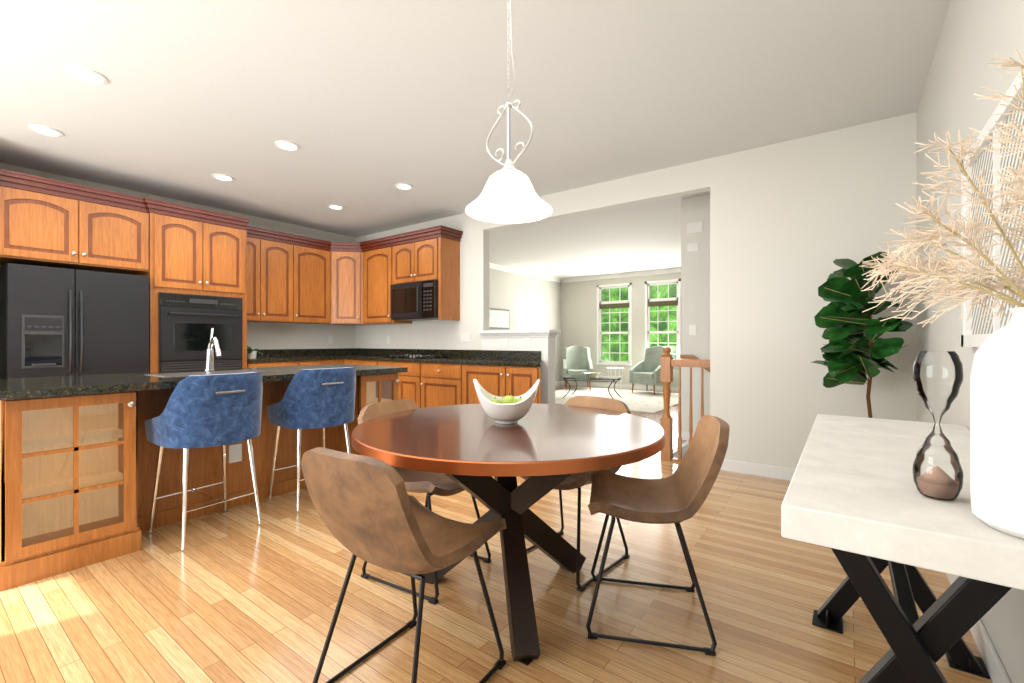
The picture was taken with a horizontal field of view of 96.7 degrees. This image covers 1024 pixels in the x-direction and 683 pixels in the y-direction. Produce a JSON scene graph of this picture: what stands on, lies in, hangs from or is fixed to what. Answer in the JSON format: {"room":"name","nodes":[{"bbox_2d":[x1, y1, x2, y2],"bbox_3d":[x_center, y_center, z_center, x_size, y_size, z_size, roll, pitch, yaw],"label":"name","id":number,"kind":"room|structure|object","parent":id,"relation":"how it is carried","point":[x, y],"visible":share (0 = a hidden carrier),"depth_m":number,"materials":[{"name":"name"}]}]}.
{"room":"kitchen","nodes":[
{"label":"kitchen","id":0,"kind":"room"},
{"bbox_2d":[0,163,355,349],"bbox_3d":[-4.346,-0.250,4.607,0.120,2.740,6.520,0,0,36],"label":"wall","id":1,"kind":"structure","parent":0,"point":[262,335],"depth_m":6.16,"materials":[{"name":"paint"}]},
{"bbox_2d":[247,226,262,321],"bbox_3d":[-3.314,-0.821,5.611,0.348,1.142,0.250,0,0,36],"label":"upper cabinet","id":2,"kind":"object","parent":1,"relation":"attached to","point":[254,234],"depth_m":5.56,"materials":[{"name":"brown wood"}]},
{"bbox_2d":[251,229,294,322],"bbox_3d":[-3.117,-0.821,5.879,0.348,1.142,0.415,0,0,36],"label":"upper cabinet","id":3,"kind":"object","parent":1,"relation":"attached to","point":[278,248],"depth_m":5.79,"materials":[{"name":"brown wood"}]},
{"bbox_2d":[295,235,330,324],"bbox_3d":[-2.839,-0.821,6.258,0.348,1.142,0.525,0,0,36],"label":"upper cabinet","id":4,"kind":"object","parent":1,"relation":"attached to","point":[295,279],"depth_m":6.16,"materials":[{"name":"brown wood"}]},
{"bbox_2d":[328,336,332,343],"bbox_3d":[-2.692,-0.028,6.751,0.006,0.115,0.075,0,0,36],"label":"outlet","id":5,"kind":"object","parent":1,"relation":"attached to","point":[330,339],"visible":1,"depth_m":6.75,"materials":[{"name":"white plastic"}]},
{"bbox_2d":[0,0,950,278],"bbox_3d":[0.126,-1.670,5.045,6.810,0.100,12.520,0,0,36],"label":"ceiling","id":6,"kind":"structure","parent":0,"point":[366,106],"depth_m":3.01,"materials":[{"name":"paint"}]},
{"bbox_2d":[29,125,63,136],"bbox_3d":[-3.575,-1.614,3.495,0.190,0.012,0.190,0,0,36],"label":"recessed light","id":7,"kind":"object","parent":6,"relation":"in","point":[45,130],"visible":1,"depth_m":3.49,"materials":[{"name":"white"}]},
{"bbox_2d":[65,66,107,84],"bbox_3d":[-2.584,-1.614,2.766,0.190,0.012,0.190,0,0,36],"label":"recessed light","id":8,"kind":"object","parent":6,"relation":"in","point":[86,75],"visible":1,"depth_m":2.76,"materials":[{"name":"white"}]},
{"bbox_2d":[212,174,233,180],"bbox_3d":[-2.847,-1.614,4.486,0.190,0.012,0.190,0,0,36],"label":"recessed light","id":9,"kind":"object","parent":6,"relation":"in","point":[222,177],"visible":0.96,"depth_m":4.49,"materials":[{"name":"white"}]},
{"bbox_2d":[274,140,299,150],"bbox_3d":[-1.855,-1.614,3.758,0.190,0.012,0.190,0,0,36],"label":"recessed light","id":10,"kind":"object","parent":6,"relation":"in","point":[286,145],"visible":1,"depth_m":3.75,"materials":[{"name":"white"}]},
{"bbox_2d":[327,205,343,209],"bbox_3d":[-2.119,-1.614,5.477,0.190,0.012,0.190,0,0,36],"label":"recessed light","id":11,"kind":"object","parent":6,"relation":"in","point":[337,207],"visible":0.98,"depth_m":5.48,"materials":[{"name":"white"}]},
{"bbox_2d":[395,183,412,189],"bbox_3d":[-1.127,-1.614,4.749,0.190,0.012,0.190,0,0,36],"label":"recessed light","id":12,"kind":"object","parent":6,"relation":"in","point":[403,186],"visible":0.98,"depth_m":4.75,"materials":[{"name":"white"}]},
{"bbox_2d":[465,0,552,223],"bbox_3d":[-0.014,-1.082,2.008,0.386,1.074,0.386,0,0,36],"label":"pendant light","id":13,"kind":"object","parent":6,"relation":"hanging from","point":[508,195],"visible":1,"depth_m":1.99,"materials":[{"name":"white glass"}]},
{"bbox_2d":[0,385,992,682],"bbox_3d":[0.126,1.170,5.045,6.810,0.100,12.520,0,0,36],"label":"floor","id":14,"kind":"structure","parent":0,"point":[238,594],"depth_m":1.91,"materials":[{"name":"brown wood"}]},
{"bbox_2d":[0,263,148,378],"bbox_3d":[-4.042,0.242,4.219,0.790,1.755,0.925,0,0,36],"label":"refrigerator","id":15,"kind":"object","parent":14,"relation":"on","point":[54,321],"visible":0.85,"depth_m":3.94,"materials":[{"name":"black metal"}]},
{"bbox_2d":[0,169,248,371],"bbox_3d":[-3.840,-0.136,4.589,0.709,2.512,1.940,0,0,36],"label":"tall cabinet","id":16,"kind":"object","parent":14,"relation":"on","point":[167,247],"visible":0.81,"depth_m":4.36,"materials":[{"name":"brown wood"}]},
{"bbox_2d":[158,292,241,371],"bbox_3d":[-3.246,-0.085,4.804,0.104,0.810,0.770,0,0,36],"label":"wall oven","id":17,"kind":"object","parent":16,"relation":"in","point":[187,323],"visible":0.98,"depth_m":4.75,"materials":[{"name":"black metal"}]},
{"bbox_2d":[0,372,400,591],"bbox_3d":[-1.998,0.689,3.212,0.989,0.862,2.292,0,0,36],"label":"kitchen island","id":18,"kind":"object","parent":14,"relation":"on","point":[78,457],"depth_m":2.42,"materials":[{"name":"brown wood"}]},
{"bbox_2d":[0,364,407,399],"bbox_3d":[-1.984,0.237,3.194,1.000,0.040,2.360,0,0,36],"label":"island countertop","id":19,"kind":"structure","parent":18,"relation":"on","point":[31,388],"depth_m":2.54,"materials":[{"name":"black stone"}]},
{"bbox_2d":[204,328,221,370],"bbox_3d":[-2.143,0.057,3.287,0.320,0.314,0.095,0,0,36],"label":"faucet","id":20,"kind":"object","parent":19,"relation":"on","point":[210,357],"visible":1,"depth_m":3.32,"materials":[{"name":"silver metal"}]},
{"bbox_2d":[144,372,262,550],"bbox_3d":[-1.801,0.652,2.703,0.513,0.936,0.539,0,0,32],"label":"stool","id":21,"kind":"object","parent":14,"relation":"on","point":[212,410],"visible":1,"depth_m":2.53,"materials":[{"name":"blue fabric"}]},
{"bbox_2d":[247,360,298,367],"bbox_3d":[-3.104,0.682,5.656,0.630,0.875,0.598,0,0,36],"label":"base cabinet","id":22,"kind":"object","parent":14,"relation":"on","point":[250,363],"depth_m":5.43,"materials":[{"name":"brown wood"}]},
{"bbox_2d":[247,346,262,357],"bbox_3d":[-3.182,0.129,5.523,0.219,0.150,0.249,0,0,36],"label":"potted plant","id":23,"kind":"object","parent":22,"relation":"on","point":[251,353],"visible":0.94,"depth_m":5.48,"materials":[{"name":"white ceramic"}]},
{"bbox_2d":[295,356,322,365],"bbox_3d":[-2.839,0.682,6.017,0.630,0.875,0.298,0,0,36],"label":"base cabinet","id":24,"kind":"object","parent":14,"relation":"on","point":[301,362],"depth_m":5.84,"materials":[{"name":"brown wood"}]},
{"bbox_2d":[267,367,355,511],"bbox_3d":[-1.413,0.652,3.257,0.513,0.936,0.539,0,0,39],"label":"stool","id":25,"kind":"object","parent":14,"relation":"on","point":[323,398],"visible":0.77,"depth_m":3.06,"materials":[{"name":"blue fabric"}]},
{"bbox_2d":[355,356,414,365],"bbox_3d":[-1.693,0.682,6.157,0.398,0.875,0.630,0,0,36],"label":"base cabinet","id":26,"kind":"object","parent":14,"relation":"on","point":[357,362],"depth_m":5.86,"materials":[{"name":"brown wood"}]},
{"bbox_2d":[375,360,418,405],"bbox_3d":[-1.210,0.682,5.802,0.800,0.875,0.630,0,0,36],"label":"base cabinet","id":27,"kind":"object","parent":14,"relation":"on","point":[408,385],"depth_m":5.45,"materials":[{"name":"brown wood"}]},
{"bbox_2d":[383,355,448,358],"bbox_3d":[-1.224,0.188,5.800,0.700,0.031,0.490,0,0,36],"label":"cooktop","id":28,"kind":"object","parent":27,"relation":"in","point":[416,356],"visible":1,"depth_m":5.73,"materials":[{"name":"black glass"}]},
{"bbox_2d":[301,447,505,682],"bbox_3d":[-0.348,0.715,1.479,0.464,0.810,0.538,0,0,32],"label":"chair","id":29,"kind":"object","parent":14,"relation":"on","point":[370,510],"visible":1,"depth_m":1.31,"materials":[{"name":"leather"}]},
{"bbox_2d":[358,399,490,604],"bbox_3d":[-0.442,0.715,2.258,0.538,0.810,0.464,0,0,30],"label":"chair","id":30,"kind":"object","parent":14,"relation":"on","point":[430,484],"visible":0.27,"depth_m":2.22,"materials":[{"name":"leather"}]},
{"bbox_2d":[419,360,474,407],"bbox_3d":[-0.625,0.682,5.373,0.650,0.875,0.630,0,0,36],"label":"base cabinet","id":31,"kind":"object","parent":14,"relation":"on","point":[428,382],"depth_m":5.11,"materials":[{"name":"brown wood"}]},
{"bbox_2d":[463,360,538,403],"bbox_3d":[-0.122,0.682,5.003,0.600,0.875,0.630,0,0,36],"label":"base cabinet","id":32,"kind":"object","parent":14,"relation":"on","point":[491,375],"depth_m":4.73,"materials":[{"name":"brown wood"}]},
{"bbox_2d":[351,403,664,665],"bbox_3d":[-0.014,0.753,2.008,1.310,0.786,1.310,0,0,36],"label":"dining table","id":33,"kind":"object","parent":14,"relation":"on","point":[472,449],"visible":0.88,"depth_m":1.76,"materials":[{"name":"brown wood"}]},
{"bbox_2d":[473,379,539,423],"bbox_3d":[-0.024,0.263,2.028,0.298,0.192,0.257,0,0,1],"label":"fruit bowl","id":34,"kind":"object","parent":33,"relation":"on","point":[508,409],"visible":1,"depth_m":1.95,"materials":[{"name":"white ceramic"}]},
{"bbox_2d":[507,364,541,403],"bbox_3d":[0.272,0.682,4.714,0.378,0.875,0.630,0,0,36],"label":"base cabinet","id":35,"kind":"object","parent":14,"relation":"on","point":[521,378],"depth_m":4.46,"materials":[{"name":"brown wood"}]},
{"bbox_2d":[520,396,629,591],"bbox_3d":[0.320,0.715,2.375,0.464,0.810,0.538,0,0,42],"label":"chair","id":36,"kind":"object","parent":14,"relation":"on","point":[578,481],"visible":0.25,"depth_m":2.32,"materials":[{"name":"leather"}]},
{"bbox_2d":[555,387,678,412],"bbox_3d":[1.931,1.115,9.166,2.900,0.010,3.000,0,0,36],"label":"rug","id":37,"kind":"object","parent":14,"relation":"on","point":[643,401],"visible":0.5,"depth_m":9.19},
{"bbox_2d":[563,345,592,389],"bbox_3d":[1.549,0.602,10.804,0.680,1.014,0.724,0,0,4],"label":"armchair","id":38,"kind":"object","parent":37,"relation":"on","point":[577,360],"visible":0.88,"depth_m":10.95,"materials":[{"name":"green fabric"}]},
{"bbox_2d":[560,372,623,398],"bbox_3d":[1.573,0.858,8.932,1.100,0.489,0.660,0,0,24],"label":"coffee table","id":39,"kind":"object","parent":37,"relation":"on","point":[588,376],"visible":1,"depth_m":8.81,"materials":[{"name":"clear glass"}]},
{"bbox_2d":[607,367,623,390],"bbox_3d":[2.324,0.846,10.242,0.380,0.504,0.380,0,0,36],"label":"side table","id":40,"kind":"object","parent":37,"relation":"on","point":[614,368],"visible":0.88,"depth_m":10.19,"materials":[{"name":"white wood"}]},
{"bbox_2d":[629,346,664,394],"bbox_3d":[3.027,0.602,9.825,0.724,1.014,0.680,0,0,-39],"label":"armchair","id":41,"kind":"object","parent":37,"relation":"on","point":[646,370],"visible":0.67,"depth_m":9.91,"materials":[{"name":"green fabric"}]},
{"bbox_2d":[586,415,729,655],"bbox_3d":[0.588,0.715,1.877,0.538,0.810,0.464,0,0,12],"label":"chair","id":42,"kind":"object","parent":14,"relation":"on","point":[679,495],"visible":1,"depth_m":1.84,"materials":[{"name":"leather"}]},
{"bbox_2d":[673,441,688,458],"bbox_3d":[2.546,1.895,4.167,2.070,1.549,0.920,0,0,36],"label":"stair steps","id":43,"kind":"structure","parent":14,"relation":"attached to","point":[685,445],"depth_m":4.82,"materials":[{"name":"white wood"}]},
{"bbox_2d":[660,347,709,462],"bbox_3d":[1.603,0.585,4.207,0.453,1.070,0.107,0,0,36],"label":"stair railing","id":44,"kind":"object","parent":43,"relation":"on","point":[668,362],"visible":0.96,"depth_m":4.21,"materials":[{"name":"brown wood"}]},
{"bbox_2d":[811,252,913,417],"bbox_3d":[2.344,0.267,3.076,0.545,1.706,0.589,0,0,36],"label":"fiddle leaf fig","id":45,"kind":"object","parent":14,"relation":"on","point":[853,331],"visible":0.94,"depth_m":3.04,"materials":[{"name":"green plant"}]},
{"bbox_2d":[781,414,1023,682],"bbox_3d":[1.200,0.739,1.401,0.495,0.799,1.480,0,0,36],"label":"console table","id":46,"kind":"object","parent":14,"relation":"on","point":[861,506],"visible":0.98,"depth_m":1.07,"materials":[{"name":"white concrete"}]},
{"bbox_2d":[912,351,963,499],"bbox_3d":[0.928,0.179,0.993,0.082,0.316,0.082,0,0,36],"label":"hourglass","id":47,"kind":"object","parent":46,"relation":"on","point":[937,482],"visible":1,"depth_m":0.99,"materials":[{"name":"clear glass"}]},
{"bbox_2d":[859,50,1023,538],"bbox_3d":[0.992,-0.112,1.001,0.369,0.902,0.623,0,0,36],"label":"vase","id":48,"kind":"object","parent":46,"relation":"on","point":[997,436],"visible":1,"depth_m":0.85,"materials":[{"name":"white"}]},
{"bbox_2d":[489,268,560,381],"bbox_3d":[-0.559,-0.250,9.593,0.320,2.740,6.000,0,0,36],"label":"wall","id":49,"kind":"structure","parent":0,"point":[530,303],"depth_m":10.61,"materials":[{"name":"paint"}]},
{"bbox_2d":[489,308,508,328],"bbox_3d":[-0.294,-0.480,9.659,0.028,0.420,0.780,0,0,36],"label":"frame","id":50,"kind":"object","parent":49,"relation":"attached to","point":[498,318],"visible":0.85,"depth_m":9.65,"materials":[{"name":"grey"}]},
{"bbox_2d":[489,263,561,282],"bbox_3d":[-0.458,-1.569,9.401,0.070,0.099,5.790,0,0,36],"label":"crown molding","id":51,"kind":"structure","parent":49,"relation":"attached to","point":[491,265],"depth_m":10.35,"materials":[{"name":"white wood"}]},
{"bbox_2d":[561,273,680,387],"bbox_3d":[3.877,-0.250,9.982,6.370,2.740,0.120,0,0,36],"label":"wall","id":52,"kind":"structure","parent":0,"point":[579,313],"depth_m":11.24,"materials":[{"name":"paint"}]},
{"bbox_2d":[596,283,631,365],"bbox_3d":[2.464,-0.405,10.964,0.910,1.950,0.110,0,0,36],"label":"window","id":53,"kind":"structure","parent":52,"relation":"in","point":[609,304],"depth_m":10.98,"materials":[{"name":"white wood"}]},
{"bbox_2d":[561,381,678,391],"bbox_3d":[3.093,1.070,10.468,4.469,0.100,0.022,0,0,36],"label":"baseboard","id":54,"kind":"structure","parent":52,"relation":"attached to","point":[638,387],"depth_m":10.84,"materials":[{"name":"white wood"}]},
{"bbox_2d":[562,268,680,282],"bbox_3d":[3.820,-1.569,9.904,6.370,0.099,0.070,0,0,36],"label":"crown molding","id":55,"kind":"structure","parent":52,"relation":"attached to","point":[574,279],"depth_m":10.76,"materials":[{"name":"white wood"}]},
{"bbox_2d":[645,279,680,358],"bbox_3d":[3.403,-0.405,10.274,0.820,1.950,0.110,0,0,36],"label":"window","id":56,"kind":"structure","parent":52,"relation":"in","point":[658,301],"depth_m":10.26,"materials":[{"name":"white wood"}]},
{"bbox_2d":[356,112,916,468],"bbox_3d":[0.234,-0.250,5.192,6.570,2.740,0.155,0,0,36],"label":"wall","id":57,"kind":"structure","parent":0,"point":[791,221],"depth_m":3.73,"materials":[{"name":"paint"}]},
{"bbox_2d":[331,245,362,324],"bbox_3d":[-2.334,-0.786,6.413,0.282,1.048,0.282,0,0,36],"label":"upper cabinet","id":58,"kind":"object","parent":57,"relation":"attached to","point":[346,260],"depth_m":6.41,"materials":[{"name":"brown wood"}]},
{"bbox_2d":[363,237,390,324],"bbox_3d":[-1.735,-0.821,6.365,0.608,1.142,0.347,0,0,36],"label":"upper cabinet","id":59,"kind":"object","parent":57,"relation":"attached to","point":[377,253],"depth_m":6.24,"materials":[{"name":"brown wood"}]},
{"bbox_2d":[391,225,458,323],"bbox_3d":[-1.151,-0.821,5.936,0.842,1.142,0.347,0,0,36],"label":"upper cabinet","id":60,"kind":"object","parent":57,"relation":"attached to","point":[433,253],"depth_m":5.69,"materials":[{"name":"brown wood"}]},
{"bbox_2d":[390,280,437,320],"bbox_3d":[-1.167,-0.515,5.882,0.825,0.470,0.449,0,0,36],"label":"microwave","id":61,"kind":"object","parent":60,"relation":"attached to","point":[414,301],"visible":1,"depth_m":5.71,"materials":[{"name":"black metal"}]},
{"bbox_2d":[461,333,469,341],"bbox_3d":[-0.588,-0.050,5.736,0.160,0.115,0.008,0,0,36],"label":"switch plate","id":62,"kind":"object","parent":57,"relation":"attached to","point":[465,337],"visible":1,"depth_m":5.73,"materials":[{"name":"white plastic"}]},
{"bbox_2d":[503,338,507,347],"bbox_3d":[-0.077,0.020,5.317,0.075,0.115,0.008,0,0,36],"label":"electrical outlet plate","id":63,"kind":"object","parent":57,"relation":"attached to","point":[505,342],"visible":1,"depth_m":5.31,"materials":[{"name":"white plastic"}]},
{"bbox_2d":[479,329,560,337],"bbox_3d":[0.075,-0.087,5.309,0.995,0.085,0.255,0,0,36],"label":"trim","id":64,"kind":"structure","parent":57,"relation":"on","point":[516,333],"depth_m":5.18,"materials":[{"name":"white"}]},
{"bbox_2d":[524,337,529,346],"bbox_3d":[0.173,0.000,5.134,0.075,0.115,0.008,0,0,36],"label":"switch plate","id":65,"kind":"object","parent":57,"relation":"attached to","point":[526,341],"visible":1,"depth_m":5.13,"materials":[{"name":"white plastic"}]},
{"bbox_2d":[720,459,795,480],"bbox_3d":[2.282,1.070,3.622,1.331,0.100,0.018,0,0,36],"label":"baseboard","id":66,"kind":"structure","parent":57,"relation":"attached to","point":[769,471],"depth_m":3.79,"materials":[{"name":"white wood"}]},
{"bbox_2d":[681,194,709,437],"bbox_3d":[2.740,-0.250,4.676,1.920,2.740,0.120,0,0,36],"label":"wall","id":67,"kind":"structure","parent":0,"point":[695,287],"depth_m":5.10,"materials":[{"name":"paint"}]},
{"bbox_2d":[682,431,694,440],"bbox_3d":[2.696,1.070,4.624,1.927,0.100,0.014,0,0,36],"label":"baseboard","id":68,"kind":"structure","parent":67,"relation":"attached to","point":[685,435],"depth_m":5.15,"materials":[{"name":"white wood"}]},
{"bbox_2d":[689,325,695,334],"bbox_3d":[2.032,-0.130,5.114,0.075,0.115,0.008,0,0,36],"label":"light switch","id":69,"kind":"object","parent":67,"relation":"attached to","point":[692,329],"visible":1,"depth_m":5.11,"materials":[{"name":"white plastic"}]},
{"bbox_2d":[687,243,698,251],"bbox_3d":[2.032,-1.060,5.114,0.120,0.090,0.008,0,0,36],"label":"thermostat","id":70,"kind":"object","parent":67,"relation":"attached to","point":[692,247],"visible":1,"depth_m":5.11,"materials":[{"name":"white plastic"}]},
{"bbox_2d":[687,221,702,233],"bbox_3d":[2.048,-1.280,5.103,0.170,0.120,0.008,0,0,36],"label":"door chime","id":71,"kind":"object","parent":67,"relation":"attached to","point":[694,227],"visible":1,"depth_m":5.10,"materials":[{"name":"white plastic"}]},
{"bbox_2d":[917,0,1023,682],"bbox_3d":[2.822,-0.250,3.064,0.120,2.740,12.520,0,0,36],"label":"wall","id":72,"kind":"structure","parent":0,"point":[975,36],"depth_m":2.01,"materials":[{"name":"paint"}]},
{"bbox_2d":[946,573,1010,682],"bbox_3d":[0.993,1.070,0.690,0.013,0.100,6.269,0,0,36],"label":"baseboard","id":73,"kind":"structure","parent":72,"relation":"attached to","point":[996,670],"depth_m":1.54,"materials":[{"name":"white wood"}]},
{"bbox_2d":[961,71,1023,346],"bbox_3d":[1.518,-0.345,1.422,0.030,0.730,0.930,0,0,36],"label":"wall art","id":74,"kind":"object","parent":72,"relation":"attached to","point":[976,331],"visible":0.56,"depth_m":1.43,"materials":[{"name":"white"}]},
{"label":"outside","id":75,"kind":"structure","parent":0,"visible":0},
{"bbox_2d":[602,284,676,360],"bbox_3d":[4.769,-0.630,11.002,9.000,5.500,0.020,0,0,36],"label":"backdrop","id":76,"kind":"structure","parent":75,"point":[625,315],"depth_m":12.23,"materials":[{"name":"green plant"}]}
]}

